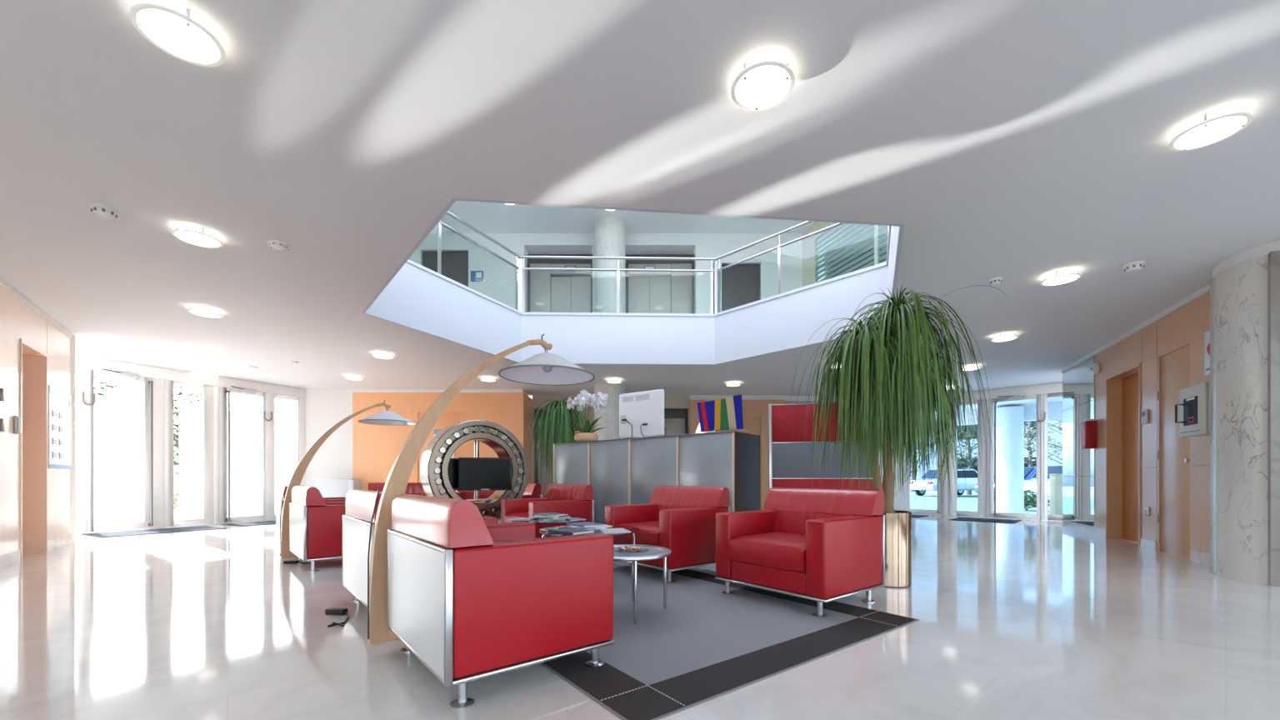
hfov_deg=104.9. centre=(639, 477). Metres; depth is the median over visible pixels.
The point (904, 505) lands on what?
wall
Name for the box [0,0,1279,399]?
ceiling
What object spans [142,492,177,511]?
shrub
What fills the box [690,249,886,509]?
wall
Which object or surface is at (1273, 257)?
wall
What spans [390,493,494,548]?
cushion
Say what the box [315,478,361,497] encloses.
reception desk
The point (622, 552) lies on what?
dish
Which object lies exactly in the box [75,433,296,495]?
wall
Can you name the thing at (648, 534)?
seat cushion
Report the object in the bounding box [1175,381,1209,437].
control panel
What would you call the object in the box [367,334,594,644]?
lamp
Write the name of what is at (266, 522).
door mat
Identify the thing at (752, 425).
door
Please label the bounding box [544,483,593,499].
cushion
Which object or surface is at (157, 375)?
frame
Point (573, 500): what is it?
armchair
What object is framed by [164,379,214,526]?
window
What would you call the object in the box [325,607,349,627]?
power strip
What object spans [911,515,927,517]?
door mat
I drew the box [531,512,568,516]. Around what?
magazine
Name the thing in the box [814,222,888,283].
window
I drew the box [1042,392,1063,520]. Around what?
window
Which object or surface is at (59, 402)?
notice board
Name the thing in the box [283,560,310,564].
power strip
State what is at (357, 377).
ceiling lamp
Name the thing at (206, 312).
ceiling lamp
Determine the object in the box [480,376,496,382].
ceiling lamp
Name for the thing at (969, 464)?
tree
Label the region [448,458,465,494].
monitor
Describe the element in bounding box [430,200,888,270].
ceiling
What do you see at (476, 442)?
stand
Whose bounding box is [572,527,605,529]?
magazine
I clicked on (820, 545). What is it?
armchair
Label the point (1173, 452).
door
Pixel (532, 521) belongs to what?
glass table
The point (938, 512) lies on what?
door
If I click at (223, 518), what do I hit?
door
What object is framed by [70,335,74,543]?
wall
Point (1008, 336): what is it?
ceiling lamp
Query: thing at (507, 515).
seat cushion
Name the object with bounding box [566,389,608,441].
potted orchid
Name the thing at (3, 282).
crown molding
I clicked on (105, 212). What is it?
smoke detector
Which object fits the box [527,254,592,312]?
elevator
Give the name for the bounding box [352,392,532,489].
wall
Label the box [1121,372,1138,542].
door
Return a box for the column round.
[594,216,625,440]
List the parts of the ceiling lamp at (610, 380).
lamp glass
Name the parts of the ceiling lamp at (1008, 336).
lamp glass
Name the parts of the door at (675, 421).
panel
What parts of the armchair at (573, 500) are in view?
arm, backrest, arm, frame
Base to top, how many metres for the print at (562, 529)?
0.001 m
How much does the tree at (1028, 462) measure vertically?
6.176 m
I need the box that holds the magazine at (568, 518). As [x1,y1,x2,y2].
[565,517,585,520]
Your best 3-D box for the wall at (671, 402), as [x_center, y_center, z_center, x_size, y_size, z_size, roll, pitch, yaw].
[-0.655,-0.505,11.350,3.550,2.690,0.500,0,0,0]
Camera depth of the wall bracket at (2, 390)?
4.54 m
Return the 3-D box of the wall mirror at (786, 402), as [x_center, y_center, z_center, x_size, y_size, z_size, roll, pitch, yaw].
[3.903,-0.495,11.098,1.290,2.470,0.010,0,0,-5]
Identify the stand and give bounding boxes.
[465,440,490,500]
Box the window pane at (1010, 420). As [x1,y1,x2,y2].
[996,406,1024,513]
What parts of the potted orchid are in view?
pot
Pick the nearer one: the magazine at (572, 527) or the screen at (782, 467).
the magazine at (572, 527)
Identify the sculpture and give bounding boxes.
[420,420,529,523]
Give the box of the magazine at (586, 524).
[566,521,607,527]
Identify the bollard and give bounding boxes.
[1049,474,1062,514]
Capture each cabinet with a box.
[552,430,759,524]
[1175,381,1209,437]
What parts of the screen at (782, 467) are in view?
post, panel, panel, panel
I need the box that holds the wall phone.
[14,415,21,434]
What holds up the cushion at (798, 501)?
on the armchair at (820, 545)
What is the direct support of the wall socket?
attached to the wall at (1188, 323)
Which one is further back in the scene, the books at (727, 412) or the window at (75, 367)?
the window at (75, 367)
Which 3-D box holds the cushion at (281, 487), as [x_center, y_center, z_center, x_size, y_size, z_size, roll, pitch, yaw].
[-4.148,0.164,5.811,0.169,0.173,0.880,0,0,-40]
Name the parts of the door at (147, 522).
closer arm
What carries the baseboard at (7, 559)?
attached to the wall at (18, 320)
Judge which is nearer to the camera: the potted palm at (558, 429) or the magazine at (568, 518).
the magazine at (568, 518)
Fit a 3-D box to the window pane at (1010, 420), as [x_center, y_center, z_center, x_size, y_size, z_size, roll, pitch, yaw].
[9.461,-0.415,12.600,0.600,2.750,0.600,0,0,0]
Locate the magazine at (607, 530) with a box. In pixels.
[599,528,630,533]
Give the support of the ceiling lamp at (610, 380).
attached to the ceiling at (1021, 142)
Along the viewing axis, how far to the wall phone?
4.83 m
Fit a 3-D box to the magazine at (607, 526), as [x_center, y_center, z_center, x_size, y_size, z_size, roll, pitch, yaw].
[-0.400,0.389,3.950,0.292,0.010,0.212,0,0,30]
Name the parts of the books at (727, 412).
blue panel, blue panel, gold panel, green panel, tan panel, blue panel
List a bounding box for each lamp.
[130,1,225,67]
[172,225,223,248]
[188,305,223,318]
[280,400,415,558]
[345,375,363,380]
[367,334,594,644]
[372,351,394,359]
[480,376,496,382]
[606,378,621,383]
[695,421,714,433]
[725,381,740,386]
[730,58,794,111]
[961,364,981,370]
[990,332,1018,342]
[1040,269,1081,285]
[1169,109,1253,151]
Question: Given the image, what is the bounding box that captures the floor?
[0,514,1279,719]
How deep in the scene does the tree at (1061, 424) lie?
24.46 m
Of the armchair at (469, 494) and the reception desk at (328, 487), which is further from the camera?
the reception desk at (328, 487)
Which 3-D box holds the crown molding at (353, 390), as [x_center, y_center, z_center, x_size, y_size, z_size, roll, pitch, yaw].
[-4.210,-1.815,10.394,3.560,0.069,0.312,0,0,0]
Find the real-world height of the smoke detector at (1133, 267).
0.060 m
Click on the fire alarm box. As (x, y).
(1088, 427)
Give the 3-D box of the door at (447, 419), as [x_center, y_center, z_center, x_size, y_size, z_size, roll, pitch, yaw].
[-4.135,-0.270,10.310,1.008,2.220,0.120,0,0,0]
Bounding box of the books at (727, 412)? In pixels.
[696,395,743,432]
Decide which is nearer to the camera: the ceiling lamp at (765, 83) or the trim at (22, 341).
the ceiling lamp at (765, 83)
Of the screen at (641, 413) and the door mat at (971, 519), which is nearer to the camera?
the screen at (641, 413)
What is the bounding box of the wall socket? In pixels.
[1145,506,1149,515]
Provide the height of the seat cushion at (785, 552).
0.168 m
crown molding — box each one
[0,275,71,337]
[352,389,526,394]
[690,395,785,399]
[1061,283,1209,373]
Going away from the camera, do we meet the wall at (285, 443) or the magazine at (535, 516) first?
the magazine at (535, 516)
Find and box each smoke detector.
[89,202,119,219]
[267,239,290,250]
[289,360,298,364]
[989,276,1002,285]
[1122,260,1145,272]
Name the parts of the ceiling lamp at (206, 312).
lamp glass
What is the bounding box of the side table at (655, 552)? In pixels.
[613,544,671,624]
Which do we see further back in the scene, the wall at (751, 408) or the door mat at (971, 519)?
the wall at (751, 408)
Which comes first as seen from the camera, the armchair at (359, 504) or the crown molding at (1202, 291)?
the armchair at (359, 504)
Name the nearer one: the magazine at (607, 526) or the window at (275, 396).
the magazine at (607, 526)
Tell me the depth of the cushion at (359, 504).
2.98 m
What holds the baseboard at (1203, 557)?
attached to the wall at (1188, 323)
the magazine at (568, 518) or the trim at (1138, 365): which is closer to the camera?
the magazine at (568, 518)
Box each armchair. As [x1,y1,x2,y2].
[275,484,345,541]
[289,485,345,571]
[342,489,498,607]
[368,482,426,495]
[387,493,614,709]
[456,490,495,502]
[473,482,542,502]
[500,483,594,538]
[605,485,730,583]
[715,487,885,617]
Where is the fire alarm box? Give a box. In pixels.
[1080,419,1096,449]
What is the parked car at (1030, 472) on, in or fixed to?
on the lawn at (928, 501)
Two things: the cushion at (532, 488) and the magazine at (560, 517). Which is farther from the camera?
the cushion at (532, 488)
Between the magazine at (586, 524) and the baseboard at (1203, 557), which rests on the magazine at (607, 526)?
the magazine at (586, 524)
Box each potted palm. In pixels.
[525,398,594,483]
[785,285,1008,587]
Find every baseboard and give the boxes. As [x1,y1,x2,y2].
[0,533,70,569]
[1062,520,1209,565]
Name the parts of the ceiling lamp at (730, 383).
lamp glass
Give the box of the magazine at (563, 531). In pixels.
[547,527,594,534]
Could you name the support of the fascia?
attached to the ceiling at (1021, 142)
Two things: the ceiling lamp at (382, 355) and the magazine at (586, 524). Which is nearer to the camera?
the magazine at (586, 524)
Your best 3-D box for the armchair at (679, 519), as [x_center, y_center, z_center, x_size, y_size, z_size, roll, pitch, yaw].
[0.230,0.459,4.416,0.748,0.763,0.888,0,0,-40]
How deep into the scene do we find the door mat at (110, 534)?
7.62 m
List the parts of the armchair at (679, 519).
arm, rail, leg, frame, backrest, arm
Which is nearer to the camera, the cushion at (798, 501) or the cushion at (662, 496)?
the cushion at (798, 501)
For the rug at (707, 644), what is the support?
on the floor
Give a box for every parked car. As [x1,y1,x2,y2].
[910,469,977,495]
[974,466,1036,493]
[1024,465,1062,502]
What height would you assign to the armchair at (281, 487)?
0.763 m
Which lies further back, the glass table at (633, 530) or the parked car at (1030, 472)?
the parked car at (1030, 472)
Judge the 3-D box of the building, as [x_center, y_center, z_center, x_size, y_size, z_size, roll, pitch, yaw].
[27.691,-2.665,39.625,16.600,7.250,8.600,0,0,25]
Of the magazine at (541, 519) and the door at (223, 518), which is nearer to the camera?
the magazine at (541, 519)
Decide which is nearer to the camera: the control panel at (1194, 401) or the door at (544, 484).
the control panel at (1194, 401)
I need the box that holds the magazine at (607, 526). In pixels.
[567,525,612,529]
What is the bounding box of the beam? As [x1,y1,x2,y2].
[933,401,1062,425]
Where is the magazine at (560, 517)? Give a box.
[530,515,570,519]
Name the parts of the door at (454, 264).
frame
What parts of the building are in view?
pane, pane, pane, pane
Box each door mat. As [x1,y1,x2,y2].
[82,525,224,537]
[221,520,275,526]
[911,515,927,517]
[949,517,1021,523]
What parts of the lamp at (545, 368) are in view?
lamp shade, bulb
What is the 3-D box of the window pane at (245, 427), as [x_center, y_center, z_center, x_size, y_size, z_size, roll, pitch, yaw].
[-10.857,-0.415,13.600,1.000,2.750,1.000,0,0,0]
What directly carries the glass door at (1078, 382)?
attached to the wall at (1188, 323)
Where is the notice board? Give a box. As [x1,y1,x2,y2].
[47,385,71,469]
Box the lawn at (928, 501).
[910,493,1049,514]
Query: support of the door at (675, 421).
in the wall at (671, 402)
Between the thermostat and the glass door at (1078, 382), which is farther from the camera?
the glass door at (1078, 382)
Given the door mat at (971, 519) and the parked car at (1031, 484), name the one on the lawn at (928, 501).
the parked car at (1031, 484)
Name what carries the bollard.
on the ground at (176, 512)
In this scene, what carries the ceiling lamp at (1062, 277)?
attached to the ceiling at (1021, 142)
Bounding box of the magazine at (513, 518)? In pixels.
[509,517,534,519]
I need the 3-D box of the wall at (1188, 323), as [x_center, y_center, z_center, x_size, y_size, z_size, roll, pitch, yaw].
[6.485,-0.475,6.373,0.401,2.630,4.352,0,0,26]
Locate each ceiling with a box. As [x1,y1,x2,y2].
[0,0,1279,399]
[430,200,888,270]
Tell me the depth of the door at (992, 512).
10.21 m
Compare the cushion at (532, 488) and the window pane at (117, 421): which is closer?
the cushion at (532, 488)
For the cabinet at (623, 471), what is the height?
1.310 m
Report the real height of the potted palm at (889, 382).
2.373 m
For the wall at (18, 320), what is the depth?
5.44 m
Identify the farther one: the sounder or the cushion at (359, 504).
the sounder
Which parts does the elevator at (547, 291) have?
panel, head panel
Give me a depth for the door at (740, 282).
10.36 m
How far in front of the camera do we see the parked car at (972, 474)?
25.28 m
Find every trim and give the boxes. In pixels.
[20,338,47,561]
[1105,363,1140,547]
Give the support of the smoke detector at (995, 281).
attached to the ceiling at (1021, 142)
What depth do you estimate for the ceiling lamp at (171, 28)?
1.99 m
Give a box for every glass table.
[510,516,584,524]
[538,525,639,544]
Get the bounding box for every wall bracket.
[0,388,4,401]
[0,418,4,431]
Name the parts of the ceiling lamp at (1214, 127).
lamp glass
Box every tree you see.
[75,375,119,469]
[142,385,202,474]
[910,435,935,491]
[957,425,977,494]
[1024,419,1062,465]
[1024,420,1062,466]
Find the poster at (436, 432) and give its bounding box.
[433,429,454,458]
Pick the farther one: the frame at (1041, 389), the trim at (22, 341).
the frame at (1041, 389)
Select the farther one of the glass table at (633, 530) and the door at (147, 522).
the door at (147, 522)
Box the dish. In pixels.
[613,549,649,553]
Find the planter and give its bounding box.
[882,510,911,587]
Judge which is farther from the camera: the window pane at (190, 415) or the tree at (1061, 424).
the tree at (1061, 424)
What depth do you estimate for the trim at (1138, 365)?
5.97 m
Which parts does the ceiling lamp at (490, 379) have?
lamp glass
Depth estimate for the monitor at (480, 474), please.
6.27 m
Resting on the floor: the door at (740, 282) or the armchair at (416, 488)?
the armchair at (416, 488)
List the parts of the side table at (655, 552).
leg, leg, leg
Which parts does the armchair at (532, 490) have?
arm, arm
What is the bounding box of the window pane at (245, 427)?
[226,410,261,514]
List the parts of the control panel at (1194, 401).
handle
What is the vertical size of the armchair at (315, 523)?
0.763 m
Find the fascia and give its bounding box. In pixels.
[362,198,904,364]
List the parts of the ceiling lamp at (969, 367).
lamp glass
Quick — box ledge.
[405,225,890,316]
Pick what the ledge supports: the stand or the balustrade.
the balustrade
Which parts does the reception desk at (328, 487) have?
panel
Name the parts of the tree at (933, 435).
crown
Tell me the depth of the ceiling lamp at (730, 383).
9.46 m
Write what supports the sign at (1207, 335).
attached to the wall at (1188, 323)
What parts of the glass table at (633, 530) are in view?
leg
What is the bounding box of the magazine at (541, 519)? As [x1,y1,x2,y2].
[534,518,565,520]
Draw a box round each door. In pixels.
[82,368,153,532]
[219,385,272,523]
[417,411,465,492]
[422,251,468,286]
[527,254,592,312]
[535,410,574,498]
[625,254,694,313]
[626,410,687,438]
[721,264,759,311]
[728,417,761,509]
[910,411,941,514]
[988,394,1045,519]
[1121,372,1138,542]
[1156,342,1189,559]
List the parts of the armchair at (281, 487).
panel, frame, arm, arm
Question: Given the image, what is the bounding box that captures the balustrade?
[437,210,844,314]
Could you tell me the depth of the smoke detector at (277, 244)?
3.86 m
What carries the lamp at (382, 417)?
on the floor
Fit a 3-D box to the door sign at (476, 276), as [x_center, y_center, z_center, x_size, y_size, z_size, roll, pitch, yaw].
[-3.412,-4.220,10.289,0.260,0.220,0.018,0,0,0]
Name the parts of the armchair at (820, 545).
leg, arm, rail, frame, backrest, leg, arm, leg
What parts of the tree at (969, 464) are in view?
crown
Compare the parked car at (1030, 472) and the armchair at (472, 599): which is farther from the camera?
the parked car at (1030, 472)
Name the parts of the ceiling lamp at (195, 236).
lamp glass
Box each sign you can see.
[470,270,483,281]
[1204,330,1209,375]
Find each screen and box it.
[619,389,664,438]
[768,402,879,489]
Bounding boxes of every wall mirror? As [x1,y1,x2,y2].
[785,400,836,404]
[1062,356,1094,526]
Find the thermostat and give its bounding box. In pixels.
[1141,409,1148,424]
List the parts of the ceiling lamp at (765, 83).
lamp glass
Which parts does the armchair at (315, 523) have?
panel, leg, frame, arm, arm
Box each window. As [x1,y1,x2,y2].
[75,367,76,533]
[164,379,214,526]
[273,394,299,519]
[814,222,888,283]
[947,399,986,517]
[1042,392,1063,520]
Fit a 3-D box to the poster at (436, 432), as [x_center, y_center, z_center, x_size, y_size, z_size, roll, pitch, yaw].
[-4.084,-0.710,10.241,0.420,0.600,0.010,0,0,0]
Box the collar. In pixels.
[1212,240,1279,277]
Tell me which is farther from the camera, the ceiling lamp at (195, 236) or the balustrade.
the balustrade
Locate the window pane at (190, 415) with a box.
[179,403,202,517]
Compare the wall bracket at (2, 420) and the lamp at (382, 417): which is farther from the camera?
the lamp at (382, 417)
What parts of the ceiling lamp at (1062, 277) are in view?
lamp glass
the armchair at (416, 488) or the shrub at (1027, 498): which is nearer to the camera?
the armchair at (416, 488)
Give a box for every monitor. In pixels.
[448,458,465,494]
[458,457,512,494]
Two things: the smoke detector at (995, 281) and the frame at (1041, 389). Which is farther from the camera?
the frame at (1041, 389)
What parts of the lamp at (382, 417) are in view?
lamp shade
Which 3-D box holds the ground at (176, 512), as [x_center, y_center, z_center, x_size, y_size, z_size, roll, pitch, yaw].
[0.000,1.002,22.500,120.000,0.075,95.000,0,0,0]
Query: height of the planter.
0.575 m
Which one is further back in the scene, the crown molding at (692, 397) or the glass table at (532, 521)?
the crown molding at (692, 397)
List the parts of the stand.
plate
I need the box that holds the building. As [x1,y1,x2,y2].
[910,419,1062,490]
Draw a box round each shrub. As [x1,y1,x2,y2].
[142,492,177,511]
[173,489,179,508]
[1024,489,1049,510]
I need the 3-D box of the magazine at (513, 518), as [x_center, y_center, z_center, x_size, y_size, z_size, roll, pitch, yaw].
[-1.110,0.385,4.650,0.202,0.008,0.132,0,0,10]
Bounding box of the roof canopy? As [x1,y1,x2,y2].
[957,396,1062,409]
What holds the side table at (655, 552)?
on the rug at (707, 644)
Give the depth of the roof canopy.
12.19 m
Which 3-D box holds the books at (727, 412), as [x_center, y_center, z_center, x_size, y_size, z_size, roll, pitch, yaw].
[0.841,-0.661,5.212,0.564,0.382,0.080,0,0,41]
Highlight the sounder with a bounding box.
[1090,362,1099,374]
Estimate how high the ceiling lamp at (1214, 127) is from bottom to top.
0.062 m
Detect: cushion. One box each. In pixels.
[277,484,288,500]
[291,485,326,505]
[345,489,382,523]
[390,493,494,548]
[457,490,495,491]
[504,512,528,523]
[524,482,540,494]
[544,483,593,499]
[612,520,659,546]
[650,485,729,506]
[728,531,805,572]
[763,487,884,515]
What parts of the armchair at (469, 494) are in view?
arm, backrest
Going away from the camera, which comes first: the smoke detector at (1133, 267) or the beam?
the smoke detector at (1133, 267)
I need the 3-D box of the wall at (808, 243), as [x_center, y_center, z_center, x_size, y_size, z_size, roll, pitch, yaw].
[4.257,-3.860,7.869,0.121,2.520,5.155,0,0,-18]
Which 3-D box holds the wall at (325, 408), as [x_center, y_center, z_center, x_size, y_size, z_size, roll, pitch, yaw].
[-6.545,-0.505,10.450,1.110,2.690,0.500,0,0,0]
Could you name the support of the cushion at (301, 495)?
on the armchair at (315, 523)
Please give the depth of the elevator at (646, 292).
10.60 m
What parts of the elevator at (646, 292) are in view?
head panel, panel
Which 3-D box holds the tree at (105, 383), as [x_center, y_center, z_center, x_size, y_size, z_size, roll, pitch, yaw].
[-17.798,-1.204,15.985,2.095,4.325,2.066,0,0,0]
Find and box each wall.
[0,284,69,554]
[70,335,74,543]
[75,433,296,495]
[305,388,352,487]
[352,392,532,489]
[409,233,802,314]
[532,395,689,483]
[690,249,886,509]
[785,395,909,511]
[802,221,829,286]
[1065,291,1209,560]
[1267,250,1279,586]
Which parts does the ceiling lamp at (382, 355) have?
lamp glass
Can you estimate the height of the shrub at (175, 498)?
0.694 m
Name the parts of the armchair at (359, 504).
panel, frame, arm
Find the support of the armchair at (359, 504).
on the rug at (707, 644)
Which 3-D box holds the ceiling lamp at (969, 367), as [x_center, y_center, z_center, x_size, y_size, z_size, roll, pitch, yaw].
[5.461,-1.819,8.115,0.286,0.062,0.286,0,0,0]
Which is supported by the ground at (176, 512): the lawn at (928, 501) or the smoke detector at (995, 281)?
the lawn at (928, 501)
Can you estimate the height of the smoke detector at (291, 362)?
0.030 m
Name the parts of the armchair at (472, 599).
panel, leg, arm, arm, leg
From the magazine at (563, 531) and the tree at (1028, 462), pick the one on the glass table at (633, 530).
the magazine at (563, 531)
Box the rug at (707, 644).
[540,560,919,719]
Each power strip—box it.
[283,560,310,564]
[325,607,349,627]
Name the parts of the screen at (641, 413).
port panel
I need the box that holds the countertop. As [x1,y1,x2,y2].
[552,430,749,444]
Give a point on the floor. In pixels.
(1025, 619)
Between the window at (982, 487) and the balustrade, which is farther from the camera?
the window at (982, 487)
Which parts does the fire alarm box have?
label plate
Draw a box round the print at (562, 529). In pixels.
[556,528,578,531]
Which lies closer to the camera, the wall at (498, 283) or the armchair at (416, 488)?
the armchair at (416, 488)
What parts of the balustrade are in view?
post, rail, post, corner post, post, rail, post, glass panel, handrail, post, corner post, post, post, rail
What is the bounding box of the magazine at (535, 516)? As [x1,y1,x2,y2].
[534,515,559,517]
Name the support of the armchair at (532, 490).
on the floor
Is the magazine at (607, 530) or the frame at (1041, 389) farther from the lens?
the frame at (1041, 389)
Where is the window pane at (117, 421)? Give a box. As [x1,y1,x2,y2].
[94,396,142,521]
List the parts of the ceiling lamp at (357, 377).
lamp glass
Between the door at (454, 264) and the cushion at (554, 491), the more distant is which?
the door at (454, 264)
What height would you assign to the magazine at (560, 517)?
0.012 m
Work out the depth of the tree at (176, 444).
20.78 m
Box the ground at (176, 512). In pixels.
[75,490,976,525]
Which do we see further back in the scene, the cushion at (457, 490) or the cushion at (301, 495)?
the cushion at (457, 490)
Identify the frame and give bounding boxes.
[75,355,305,533]
[911,382,1062,521]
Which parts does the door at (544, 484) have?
frame, panel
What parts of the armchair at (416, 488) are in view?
backrest, arm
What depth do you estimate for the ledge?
7.28 m
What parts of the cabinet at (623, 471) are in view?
panel, panel, panel, panel, panel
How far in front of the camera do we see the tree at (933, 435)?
33.92 m

